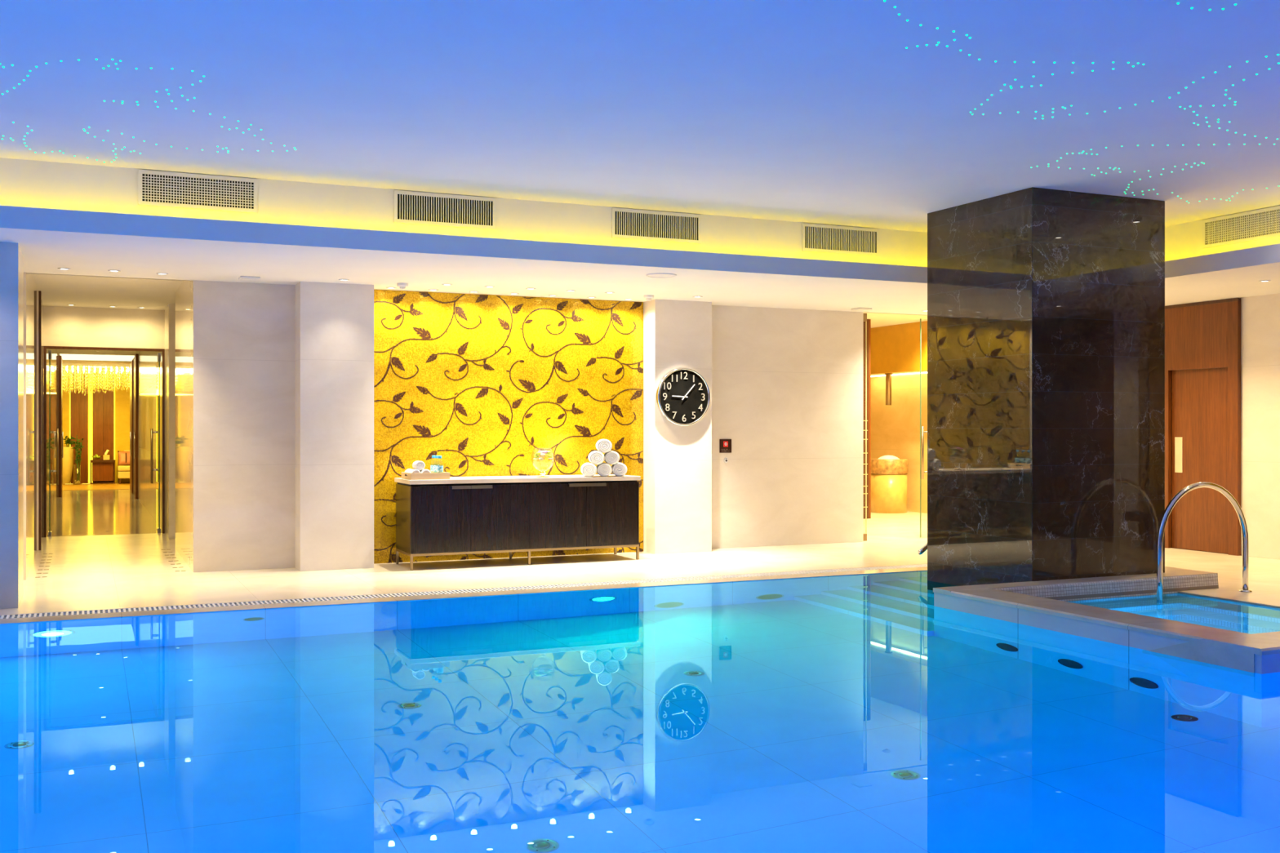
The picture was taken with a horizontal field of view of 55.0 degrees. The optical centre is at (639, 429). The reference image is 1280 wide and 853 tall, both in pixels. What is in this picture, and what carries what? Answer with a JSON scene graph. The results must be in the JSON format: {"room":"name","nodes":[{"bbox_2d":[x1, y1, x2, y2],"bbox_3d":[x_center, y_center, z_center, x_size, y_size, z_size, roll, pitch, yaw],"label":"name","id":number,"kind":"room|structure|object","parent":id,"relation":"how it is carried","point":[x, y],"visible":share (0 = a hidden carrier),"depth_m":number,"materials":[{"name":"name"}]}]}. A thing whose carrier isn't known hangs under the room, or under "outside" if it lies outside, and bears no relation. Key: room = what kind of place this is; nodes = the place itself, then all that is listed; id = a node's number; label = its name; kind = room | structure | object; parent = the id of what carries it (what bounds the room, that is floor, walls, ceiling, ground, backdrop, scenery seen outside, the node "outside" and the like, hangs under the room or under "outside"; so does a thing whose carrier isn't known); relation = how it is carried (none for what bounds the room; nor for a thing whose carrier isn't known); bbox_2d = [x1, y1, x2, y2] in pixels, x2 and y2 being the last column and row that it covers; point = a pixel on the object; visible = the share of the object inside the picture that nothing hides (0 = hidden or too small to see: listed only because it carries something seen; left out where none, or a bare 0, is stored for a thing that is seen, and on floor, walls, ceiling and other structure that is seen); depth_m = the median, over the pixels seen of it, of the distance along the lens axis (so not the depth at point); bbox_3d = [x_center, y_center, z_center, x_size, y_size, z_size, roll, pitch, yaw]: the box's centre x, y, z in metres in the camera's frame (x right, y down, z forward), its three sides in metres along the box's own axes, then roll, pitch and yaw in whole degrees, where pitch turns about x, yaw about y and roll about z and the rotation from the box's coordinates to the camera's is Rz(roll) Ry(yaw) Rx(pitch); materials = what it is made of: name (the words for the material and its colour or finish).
{"room":"spa","nodes":[
{"label":"spa","id":0,"kind":"room"},
{"bbox_2d":[23,272,58,579],"bbox_3d":[-11.032,-0.250,16.607,5.550,3.100,17.650,0,0,-24],"label":"wall","id":1,"kind":"structure","parent":0,"point":[30,291],"depth_m":12.24,"materials":[{"name":"paint"}]},
{"bbox_2d":[62,368,129,484],"bbox_3d":[-13.314,-0.150,29.505,8.000,2.900,0.160,0,0,-24],"label":"wall","id":2,"kind":"structure","parent":0,"point":[122,396],"depth_m":29.73,"materials":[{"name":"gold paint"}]},
{"bbox_2d":[69,371,70,446],"bbox_3d":[-13.564,-0.075,29.291,0.019,2.710,0.015,0,0,-24],"label":"light strip","id":3,"kind":"object","parent":2,"relation":"attached to","point":[69,371],"visible":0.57,"depth_m":29.28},
{"bbox_2d":[70,368,87,484],"bbox_3d":[-13.370,-0.070,29.342,0.372,2.740,0.089,0,0,-24],"label":"wood panel","id":4,"kind":"object","parent":2,"relation":"attached to","point":[78,402],"visible":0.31,"depth_m":29.32,"materials":[{"name":"red wood"}]},
{"bbox_2d":[88,371,92,482],"bbox_3d":[-13.159,-0.075,29.474,0.087,2.710,0.015,0,0,-24],"label":"light strip","id":5,"kind":"object","parent":2,"relation":"attached to","point":[90,394],"visible":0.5,"depth_m":29.47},
{"bbox_2d":[93,369,113,482],"bbox_3d":[-12.889,-0.070,29.559,0.452,2.740,0.089,0,0,-24],"label":"wood panel","id":6,"kind":"object","parent":2,"relation":"attached to","point":[103,403],"visible":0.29,"depth_m":29.52,"materials":[{"name":"red wood"}]},
{"bbox_2d":[114,372,115,459],"bbox_3d":[-12.678,-0.075,29.691,0.022,2.710,0.015,0,0,-24],"label":"light strip","id":7,"kind":"object","parent":2,"relation":"attached to","point":[114,372],"visible":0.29,"depth_m":29.68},
{"bbox_2d":[57,349,139,364],"bbox_3d":[-10.102,-1.555,22.386,8.000,0.290,15.880,0,0,-24],"label":"ceiling","id":8,"kind":"structure","parent":0,"point":[60,351],"depth_m":22.99,"materials":[{"name":"white paint"}]},
{"bbox_2d":[62,362,129,394],"bbox_3d":[-12.285,-1.101,27.589,3.100,0.716,1.600,0,0,-24],"label":"chandelier","id":9,"kind":"object","parent":8,"relation":"hanging from","point":[102,367],"visible":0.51,"depth_m":27.23,"materials":[{"name":"glass"}]},
{"bbox_2d":[57,353,134,360],"bbox_3d":[-10.693,-1.495,24.248,1.355,0.170,2.200,0,0,-24],"label":"ceiling light","id":10,"kind":"object","parent":8,"relation":"attached to","point":[64,357],"visible":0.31,"depth_m":24.06,"materials":[{"name":"white ceramic"}]},
{"bbox_2d":[44,306,164,348],"bbox_3d":[-6.602,-1.252,15.189,1.360,0.495,0.120,0,0,-24],"label":"wall corridor header","id":11,"kind":"structure","parent":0,"point":[72,326],"depth_m":15.12,"materials":[{"name":"beige paint"}]},
{"bbox_2d":[48,350,58,536],"bbox_3d":[-7.256,0.169,15.240,0.116,2.262,0.648,0,0,-24],"label":"door","id":12,"kind":"structure","parent":11,"relation":"in","point":[51,432],"depth_m":14.93,"materials":[{"name":"clear glass"}]},
{"bbox_2d":[151,352,160,533],"bbox_3d":[-6.198,0.169,15.718,0.116,2.262,0.648,0,0,-24],"label":"door","id":13,"kind":"structure","parent":11,"relation":"in","point":[157,432],"depth_m":15.49,"materials":[{"name":"clear glass"}]},
{"bbox_2d":[175,280,294,572],"bbox_3d":[-4.417,-0.150,13.070,0.900,2.900,3.740,0,0,-24],"label":"wall","id":14,"kind":"structure","parent":0,"point":[235,341],"depth_m":11.39,"materials":[{"name":"paint"}]},
{"bbox_2d":[43,303,175,538],"bbox_3d":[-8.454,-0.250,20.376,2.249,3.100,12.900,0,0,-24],"label":"door frame","id":15,"kind":"structure","parent":14,"relation":"attached to","point":[146,359],"depth_m":15.35,"materials":[{"name":"brown wood"}]},
{"bbox_2d":[294,281,373,571],"bbox_3d":[-2.946,-0.028,11.726,0.675,2.655,0.700,0,0,-24],"label":"pillar","id":16,"kind":"structure","parent":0,"point":[334,322],"depth_m":11.41,"materials":[{"name":"white paint"}]},
{"bbox_2d":[373,289,643,564],"bbox_3d":[-1.304,-0.026,12.481,2.934,2.653,0.019,0,0,-24],"label":"mosaic panel","id":17,"kind":"object","parent":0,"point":[479,383],"visible":0.73,"depth_m":12.41,"materials":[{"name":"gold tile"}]},
{"bbox_2d":[0,0,1279,232],"bbox_3d":[0.114,-1.930,3.551,15.130,0.100,12.780,0,0,-24],"label":"ceiling","id":18,"kind":"structure","parent":0,"point":[806,111],"depth_m":6.99,"materials":[{"name":"white paint"}]},
{"bbox_2d":[0,157,1279,266],"bbox_3d":[0.124,-1.637,3.578,15.170,0.485,12.820,0,0,-24],"label":"cove","id":19,"kind":"structure","parent":18,"relation":"attached to","point":[24,183],"depth_m":9.77,"materials":[{"name":"white paint"}]},
{"bbox_2d":[137,168,257,213],"bbox_3d":[-3.240,-1.747,9.041,0.832,0.254,0.012,0,0,-24],"label":"air vent","id":20,"kind":"object","parent":19,"relation":"attached to","point":[155,188],"visible":1,"depth_m":9.04,"materials":[{"name":"white metal"}]},
{"bbox_2d":[393,190,496,229],"bbox_3d":[-1.547,-1.747,9.806,0.837,0.254,0.012,0,0,-24],"label":"air vent","id":21,"kind":"object","parent":19,"relation":"attached to","point":[409,206],"visible":1,"depth_m":9.80,"materials":[{"name":"white metal"}]},
{"bbox_2d":[611,207,701,244],"bbox_3d":[0.148,-1.747,10.570,0.849,0.254,0.012,0,0,-24],"label":"air vent","id":22,"kind":"object","parent":19,"relation":"attached to","point":[629,224],"visible":1,"depth_m":10.56,"materials":[{"name":"white metal"}]},
{"bbox_2d":[801,222,879,256],"bbox_3d":[1.855,-1.747,11.340,0.840,0.254,0.012,0,0,-24],"label":"air vent","id":23,"kind":"object","parent":19,"relation":"attached to","point":[816,237],"visible":1,"depth_m":11.34,"materials":[{"name":"white metal"}]},
{"bbox_2d":[1202,205,1279,248],"bbox_3d":[5.209,-1.747,10.639,0.012,0.254,0.834,0,0,-24],"label":"air vent","id":24,"kind":"object","parent":19,"relation":"attached to","point":[1260,224],"visible":1,"depth_m":10.64,"materials":[{"name":"white metal"}]},
{"bbox_2d":[1124,185,1279,203],"bbox_3d":[4.477,-1.877,9.924,1.115,0.006,0.584,0,0,16],"label":"recessed light","id":25,"kind":"object","parent":18,"relation":"in","point":[1278,185],"visible":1,"depth_m":9.90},
{"bbox_2d":[0,482,1279,624],"bbox_3d":[-3.332,1.915,14.678,18.000,1.241,35.500,0,0,-24],"label":"floor","id":26,"kind":"structure","parent":0,"point":[131,571],"depth_m":11.49,"materials":[{"name":"tile"}]},
{"bbox_2d":[0,242,23,608],"bbox_3d":[-7.227,-0.028,8.187,5.560,2.655,0.830,0,0,-24],"label":"wall pier","id":27,"kind":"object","parent":26,"relation":"on","point":[11,259],"visible":1,"depth_m":8.93,"materials":[{"name":"white paint"}]},
{"bbox_2d":[38,290,41,550],"bbox_3d":[-6.470,-0.094,13.264,0.034,2.788,0.098,0,0,-24],"label":"wooden fin","id":28,"kind":"object","parent":26,"relation":"on","point":[39,291],"visible":1,"depth_m":13.22,"materials":[{"name":"brown wood"}]},
{"bbox_2d":[58,355,63,497],"bbox_3d":[-11.336,-0.054,24.122,0.076,2.708,1.300,0,0,-24],"label":"wooden post","id":29,"kind":"object","parent":26,"relation":"on","point":[60,360],"visible":1,"depth_m":23.53,"materials":[{"name":"red wood"}]},
{"bbox_2d":[62,435,75,484],"bbox_3d":[-13.532,0.724,28.989,0.432,1.139,0.389,0,0,5],"label":"planter","id":30,"kind":"object","parent":26,"relation":"on","point":[68,460],"visible":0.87,"depth_m":28.90,"materials":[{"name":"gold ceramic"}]},
{"bbox_2d":[71,435,84,484],"bbox_3d":[-13.167,0.713,28.837,0.306,1.161,0.262,0,0,44],"label":"potted plant","id":31,"kind":"object","parent":26,"relation":"on","point":[77,446],"visible":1,"depth_m":28.83,"materials":[{"name":"green plant"}]},
{"bbox_2d":[90,459,115,484],"bbox_3d":[-12.807,1.011,29.342,0.546,0.566,0.345,0,0,-24],"label":"console table","id":32,"kind":"object","parent":26,"relation":"on","point":[102,469],"visible":0.99,"depth_m":29.25,"materials":[{"name":"red wood"}]},
{"bbox_2d":[90,453,102,459],"bbox_3d":[-12.925,0.660,29.275,0.260,0.136,0.260,0,0,-24],"label":"fruit bowl","id":33,"kind":"object","parent":32,"relation":"on","point":[96,455],"visible":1,"depth_m":29.23,"materials":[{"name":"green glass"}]},
{"bbox_2d":[102,449,109,459],"bbox_3d":[-12.733,0.605,29.372,0.140,0.246,0.140,0,0,-24],"label":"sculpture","id":34,"kind":"object","parent":32,"relation":"on","point":[105,456],"visible":1,"depth_m":29.32,"materials":[{"name":"gold wood"}]},
{"bbox_2d":[117,449,129,484],"bbox_3d":[-12.132,0.897,29.523,0.740,0.794,0.600,0,0,-24],"label":"armchair","id":35,"kind":"object","parent":26,"relation":"on","point":[123,472],"visible":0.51,"depth_m":29.17,"materials":[{"name":"fabric"}]},
{"bbox_2d":[117,450,129,465],"bbox_3d":[-12.320,0.688,29.489,0.356,0.344,0.222,0,0,-24],"label":"cushion","id":36,"kind":"object","parent":35,"relation":"on","point":[123,456],"visible":0.72,"depth_m":29.42,"materials":[{"name":"orange fabric"}]},
{"bbox_2d":[117,465,129,471],"bbox_3d":[-12.116,0.932,29.486,0.740,0.125,0.520,0,0,-24],"label":"seat cushion","id":37,"kind":"object","parent":35,"relation":"on","point":[120,468],"depth_m":29.17,"materials":[{"name":"fabric"}]},
{"bbox_2d":[129,360,133,493],"bbox_3d":[-10.634,-0.054,25.701,0.061,2.708,1.200,0,0,-24],"label":"wooden post","id":38,"kind":"object","parent":26,"relation":"on","point":[131,362],"visible":1,"depth_m":25.16,"materials":[{"name":"red wood"}]},
{"bbox_2d":[133,353,137,498],"bbox_3d":[-9.518,-0.054,23.215,0.073,2.708,0.650,0,0,-24],"label":"wooden post","id":39,"kind":"object","parent":26,"relation":"on","point":[135,433],"visible":1,"depth_m":22.93,"materials":[{"name":"red wood"}]},
{"bbox_2d":[0,566,927,623],"bbox_3d":[-0.633,1.425,5.622,13.470,0.250,8.210,0,0,-24],"label":"grate","id":40,"kind":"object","parent":26,"relation":"attached to","point":[912,569],"depth_m":9.59,"materials":[{"name":"plastic"}]},
{"bbox_2d":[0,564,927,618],"bbox_3d":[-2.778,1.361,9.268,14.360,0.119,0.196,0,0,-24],"label":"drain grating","id":41,"kind":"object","parent":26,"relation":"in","point":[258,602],"visible":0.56,"depth_m":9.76,"materials":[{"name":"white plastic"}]},
{"bbox_2d":[394,474,640,570],"bbox_3d":[-1.178,0.884,12.070,2.331,0.832,0.628,0,0,-24],"label":"sideboard","id":42,"kind":"object","parent":26,"relation":"on","point":[455,515],"visible":0.98,"depth_m":11.77,"materials":[{"name":"brown wood"}]},
{"bbox_2d":[401,471,449,479],"bbox_3d":[-2.023,0.437,11.608,0.370,0.062,0.375,0,0,-24],"label":"serving tray","id":43,"kind":"object","parent":42,"relation":"on","point":[433,475],"visible":0.98,"depth_m":11.45,"materials":[{"name":"brown wood"}]},
{"bbox_2d":[408,469,420,473],"bbox_3d":[-2.103,0.416,11.481,0.094,0.086,0.145,0,0,-24],"label":"towel","id":44,"kind":"object","parent":43,"relation":"on","point":[411,471],"visible":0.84,"depth_m":11.42,"materials":[{"name":"white fabric"}]},
{"bbox_2d":[412,460,425,470],"bbox_3d":[-2.072,0.338,11.528,0.094,0.086,0.145,0,0,-24],"label":"towel","id":45,"kind":"object","parent":44,"relation":"on","point":[420,465],"visible":1,"depth_m":11.47,"materials":[{"name":"white fabric"}]},
{"bbox_2d":[419,469,431,473],"bbox_3d":[-2.015,0.416,11.521,0.094,0.086,0.145,0,0,-24],"label":"towel","id":46,"kind":"object","parent":43,"relation":"on","point":[423,471],"visible":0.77,"depth_m":11.46,"materials":[{"name":"white fabric"}]},
{"bbox_2d":[430,455,436,471],"bbox_3d":[-1.970,0.354,11.750,0.062,0.211,0.062,0,0,-24],"label":"water bottle","id":47,"kind":"object","parent":43,"relation":"on","point":[433,456],"visible":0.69,"depth_m":11.73,"materials":[{"name":"plastic"}]},
{"bbox_2d":[433,455,439,472],"bbox_3d":[-1.926,0.354,11.660,0.062,0.211,0.062,0,0,-24],"label":"water bottle","id":48,"kind":"object","parent":43,"relation":"on","point":[436,456],"visible":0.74,"depth_m":11.63,"materials":[{"name":"plastic"}]},
{"bbox_2d":[436,455,443,471],"bbox_3d":[-1.881,0.354,11.571,0.062,0.211,0.062,0,0,-24],"label":"water bottle","id":49,"kind":"object","parent":43,"relation":"on","point":[439,468],"visible":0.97,"depth_m":11.55,"materials":[{"name":"plastic"}]},
{"bbox_2d":[531,448,555,477],"bbox_3d":[-0.949,0.325,12.035,0.231,0.284,0.231,0,0,-29],"label":"glass goblet","id":50,"kind":"object","parent":42,"relation":"on","point":[536,456],"visible":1,"depth_m":12.01,"materials":[{"name":"glass"}]},
{"bbox_2d":[580,462,596,476],"bbox_3d":[-0.508,0.401,12.201,0.153,0.135,0.275,0,0,-5],"label":"rolled towel","id":51,"kind":"object","parent":42,"relation":"on","point":[588,469],"visible":1,"depth_m":12.07,"materials":[{"name":"white fabric"}]},
{"bbox_2d":[587,450,604,464],"bbox_3d":[-0.435,0.282,12.234,0.153,0.135,0.275,0,0,-5],"label":"rolled towel","id":52,"kind":"object","parent":51,"relation":"on","point":[595,457],"visible":1,"depth_m":12.10,"materials":[{"name":"white fabric"}]},
{"bbox_2d":[595,439,612,453],"bbox_3d":[-0.360,0.165,12.268,0.153,0.135,0.275,0,0,-5],"label":"rolled towel","id":53,"kind":"object","parent":52,"relation":"on","point":[604,446],"visible":1,"depth_m":12.14,"materials":[{"name":"white fabric"}]},
{"bbox_2d":[595,462,612,476],"bbox_3d":[-0.360,0.401,12.268,0.153,0.135,0.275,0,0,-5],"label":"rolled towel","id":54,"kind":"object","parent":42,"relation":"on","point":[603,469],"visible":0.97,"depth_m":12.13,"materials":[{"name":"white fabric"}]},
{"bbox_2d":[611,462,626,476],"bbox_3d":[-0.212,0.401,12.334,0.153,0.135,0.275,0,0,-5],"label":"rolled towel","id":55,"kind":"object","parent":42,"relation":"on","point":[619,469],"visible":0.94,"depth_m":12.20,"materials":[{"name":"white fabric"}]},
{"bbox_2d":[604,450,619,464],"bbox_3d":[-0.286,0.282,12.301,0.153,0.135,0.275,0,0,-5],"label":"rolled towel","id":56,"kind":"object","parent":55,"relation":"on","point":[611,457],"visible":0.96,"depth_m":12.17,"materials":[{"name":"white fabric"}]},
{"bbox_2d":[0,570,1279,852],"bbox_3d":[-0.646,1.315,5.649,13.470,0.001,7.830,0,0,-24],"label":"pool water","id":57,"kind":"object","parent":26,"relation":"in","point":[855,713],"visible":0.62,"depth_m":5.34,"materials":[{"name":"blue liquid"}]},
{"bbox_2d":[643,299,711,554],"bbox_3d":[0.330,-0.028,13.243,0.665,2.655,0.630,0,0,-24],"label":"pier","id":58,"kind":"object","parent":26,"relation":"on","point":[677,460],"visible":0.86,"depth_m":12.96,"materials":[{"name":"white paint"}]},
{"bbox_2d":[656,367,710,426],"bbox_3d":[0.457,-0.341,12.920,0.624,0.624,0.060,0,0,-24],"label":"wall clock","id":59,"kind":"object","parent":58,"relation":"attached to","point":[682,393],"visible":1,"depth_m":12.90,"materials":[{"name":"black paint"}]},
{"bbox_2d":[863,319,871,519],"bbox_3d":[3.215,-0.152,17.959,0.235,2.904,0.206,0,0,-24],"label":"wooden post","id":60,"kind":"object","parent":26,"relation":"on","point":[868,321],"visible":0.3,"depth_m":17.90,"materials":[{"name":"red wood"}]},
{"bbox_2d":[871,455,907,513],"bbox_3d":[3.901,0.853,19.314,0.594,0.895,0.594,0,0,-24],"label":"fountain","id":61,"kind":"object","parent":26,"relation":"on","point":[889,473],"visible":0.94,"depth_m":19.07,"materials":[{"name":"stone"}]},
{"bbox_2d":[871,458,907,474],"bbox_3d":[3.901,0.580,19.314,0.594,0.230,0.594,0,0,-24],"label":"basin","id":62,"kind":"object","parent":61,"relation":"in","point":[878,466],"depth_m":19.06,"materials":[{"name":"brown stone"}]},
{"bbox_2d":[927,186,1164,586],"bbox_3d":[3.408,0.328,10.414,1.420,4.415,1.280,0,0,-24],"label":"pillar","id":63,"kind":"structure","parent":26,"relation":"on","point":[1046,307],"depth_m":9.91,"materials":[{"name":"stone"}]},
{"bbox_2d":[933,566,1279,674],"bbox_3d":[3.697,1.857,9.097,2.718,1.356,4.258,0,0,-24],"label":"hot tub","id":64,"kind":"object","parent":26,"relation":"on","point":[1043,604],"visible":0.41,"depth_m":8.09,"materials":[{"name":"stone"}]},
{"bbox_2d":[1067,593,1279,634],"bbox_3d":[4.082,1.315,8.773,1.339,0.001,1.835,0,0,-24],"label":"water","id":65,"kind":"object","parent":64,"relation":"in","point":[1250,619],"visible":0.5,"depth_m":8.95,"materials":[{"name":"blue liquid"}]},
{"bbox_2d":[1156,481,1252,599],"bbox_3d":[4.431,0.930,9.679,1.030,1.035,0.100,0,0,-24],"label":"handrail","id":66,"kind":"object","parent":64,"relation":"on","point":[1181,493],"visible":0.84,"depth_m":9.62,"materials":[{"name":"metal"}]},
{"bbox_3d":[2.770,1.953,10.454,2.250,1.165,1.879,0,0,-24],"label":"floor","id":67,"kind":"structure","parent":26,"relation":"on","visible":0},
{"bbox_2d":[917,542,927,555],"bbox_3d":[3.044,0.902,11.313,1.161,0.876,0.047,0,0,-24],"label":"handrail","id":68,"kind":"object","parent":67,"relation":"on","point":[922,550],"visible":0.21,"depth_m":11.08,"materials":[{"name":"metal"}]},
{"bbox_2d":[0,227,1279,328],"bbox_3d":[-0.170,-1.528,7.548,17.900,0.345,20.300,0,0,-24],"label":"ceiling","id":69,"kind":"structure","parent":0,"point":[42,251],"depth_m":11.01,"materials":[{"name":"white paint"}]},
{"bbox_2d":[57,267,71,270],"bbox_3d":[-4.853,-1.351,10.372,0.100,0.006,0.100,0,0,-24],"label":"recessed light","id":70,"kind":"object","parent":69,"relation":"in","point":[62,268],"visible":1,"depth_m":10.36,"materials":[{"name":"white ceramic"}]},
{"bbox_2d":[156,272,168,275],"bbox_3d":[-4.153,-1.351,10.699,0.100,0.006,0.100,0,0,-24],"label":"recessed light","id":71,"kind":"object","parent":69,"relation":"in","point":[160,273],"visible":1,"depth_m":10.68,"materials":[{"name":"white ceramic"}]},
{"bbox_2d":[238,275,260,280],"bbox_3d":[-3.485,-1.346,10.975,0.170,0.018,0.170,0,0,-24],"label":"ceiling plate","id":72,"kind":"object","parent":69,"relation":"attached to","point":[241,277],"visible":1,"depth_m":10.93,"materials":[{"name":"white plastic"}]},
{"bbox_2d":[396,282,408,289],"bbox_3d":[-2.202,-1.327,11.425,0.104,0.055,0.104,0,0,-24],"label":"smoke detector","id":73,"kind":"object","parent":69,"relation":"attached to","point":[402,286],"visible":1,"depth_m":11.39,"materials":[{"name":"white plastic"}]},
{"bbox_2d":[0,205,1279,283],"bbox_3d":[0.036,-1.430,3.373,14.840,0.150,12.520,0,0,-24],"label":"trim","id":74,"kind":"structure","parent":69,"relation":"attached to","point":[11,217],"depth_m":9.63,"materials":[{"name":"white paint"}]},
{"bbox_2d":[643,294,653,301],"bbox_3d":[0.088,-1.327,12.448,0.104,0.055,0.104,0,0,-24],"label":"smoke detector","id":75,"kind":"object","parent":69,"relation":"attached to","point":[648,297],"visible":1,"depth_m":12.42,"materials":[{"name":"white plastic"}]},
{"bbox_2d":[645,272,676,277],"bbox_3d":[0.188,-1.349,10.792,0.270,0.011,0.270,0,0,-24],"label":"ceiling speaker","id":76,"kind":"object","parent":69,"relation":"attached to","point":[657,274],"visible":1,"depth_m":10.76,"materials":[{"name":"white plastic"}]},
{"bbox_2d":[648,274,674,277],"bbox_3d":[0.188,-1.346,10.792,0.230,0.002,0.230,0,0,-24],"label":"grille","id":77,"kind":"object","parent":76,"relation":"attached to","point":[650,275],"depth_m":10.78,"materials":[{"name":"white metal"}]},
{"bbox_2d":[851,307,871,311],"bbox_3d":[2.482,-1.346,13.791,0.170,0.018,0.170,0,0,-24],"label":"ceiling plate","id":78,"kind":"object","parent":69,"relation":"attached to","point":[855,308],"visible":1,"depth_m":13.74,"materials":[{"name":"white plastic"}]},
{"bbox_2d":[711,305,863,548],"bbox_3d":[-0.090,-0.028,13.207,5.700,2.655,0.350,0,0,-24],"label":"wall","id":79,"kind":"structure","parent":0,"point":[788,384],"depth_m":13.80,"materials":[{"name":"white paint"}]},
{"bbox_2d":[719,439,731,453],"bbox_3d":[0.937,0.182,13.471,0.146,0.148,0.012,0,0,-24],"label":"wall sign","id":80,"kind":"object","parent":79,"relation":"attached to","point":[725,445],"visible":1,"depth_m":13.47,"materials":[{"name":"black plastic"}]},
{"bbox_2d":[863,313,866,541],"bbox_3d":[2.593,-0.026,14.335,0.107,2.652,0.030,0,0,-24],"label":"door frame","id":81,"kind":"structure","parent":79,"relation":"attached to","point":[864,314],"depth_m":14.35,"materials":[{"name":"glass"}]},
{"bbox_2d":[871,373,927,513],"bbox_3d":[3.201,-0.175,17.462,4.200,2.950,5.400,0,0,-24],"label":"wall","id":82,"kind":"structure","parent":0,"point":[895,427],"depth_m":19.57,"materials":[{"name":"paint"}]},
{"bbox_2d":[884,373,892,404],"bbox_3d":[3.901,-0.627,19.314,0.120,0.494,0.120,0,0,-24],"label":"chute","id":83,"kind":"object","parent":82,"relation":"hanging from","point":[888,376],"visible":1,"depth_m":19.27,"materials":[{"name":"brown metal"}]},
{"bbox_2d":[871,320,927,375],"bbox_3d":[4.362,-1.240,18.474,0.450,0.729,4.090,0,0,-24],"label":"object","id":84,"kind":"structure","parent":82,"relation":"attached to","point":[895,348],"depth_m":18.81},
{"bbox_2d":[871,372,927,377],"bbox_3d":[4.511,-0.866,18.547,0.080,0.012,3.900,0,0,-24],"label":"light strip","id":85,"kind":"object","parent":82,"relation":"attached to","point":[919,372],"visible":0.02,"depth_m":19.36,"materials":[{"name":"white plastic"}]},
{"bbox_2d":[920,318,927,537],"bbox_3d":[3.840,-0.026,14.887,1.154,2.652,0.088,0,0,-27],"label":"door","id":86,"kind":"structure","parent":82,"relation":"in","point":[922,427],"depth_m":14.67,"materials":[{"name":"clear glass"}]},
{"bbox_2d":[1171,293,1279,559],"bbox_3d":[8.194,-0.028,8.525,0.250,2.655,15.200,0,0,-24],"label":"wall","id":87,"kind":"structure","parent":0,"point":[1260,314],"depth_m":12.45,"materials":[{"name":"beige stone"}]},
{"bbox_2d":[1164,297,1240,555],"bbox_3d":[5.992,-0.026,13.094,0.105,2.652,0.960,0,0,-24],"label":"door","id":88,"kind":"structure","parent":87,"relation":"in","point":[1199,336],"depth_m":13.09,"materials":[{"name":"red wood"}]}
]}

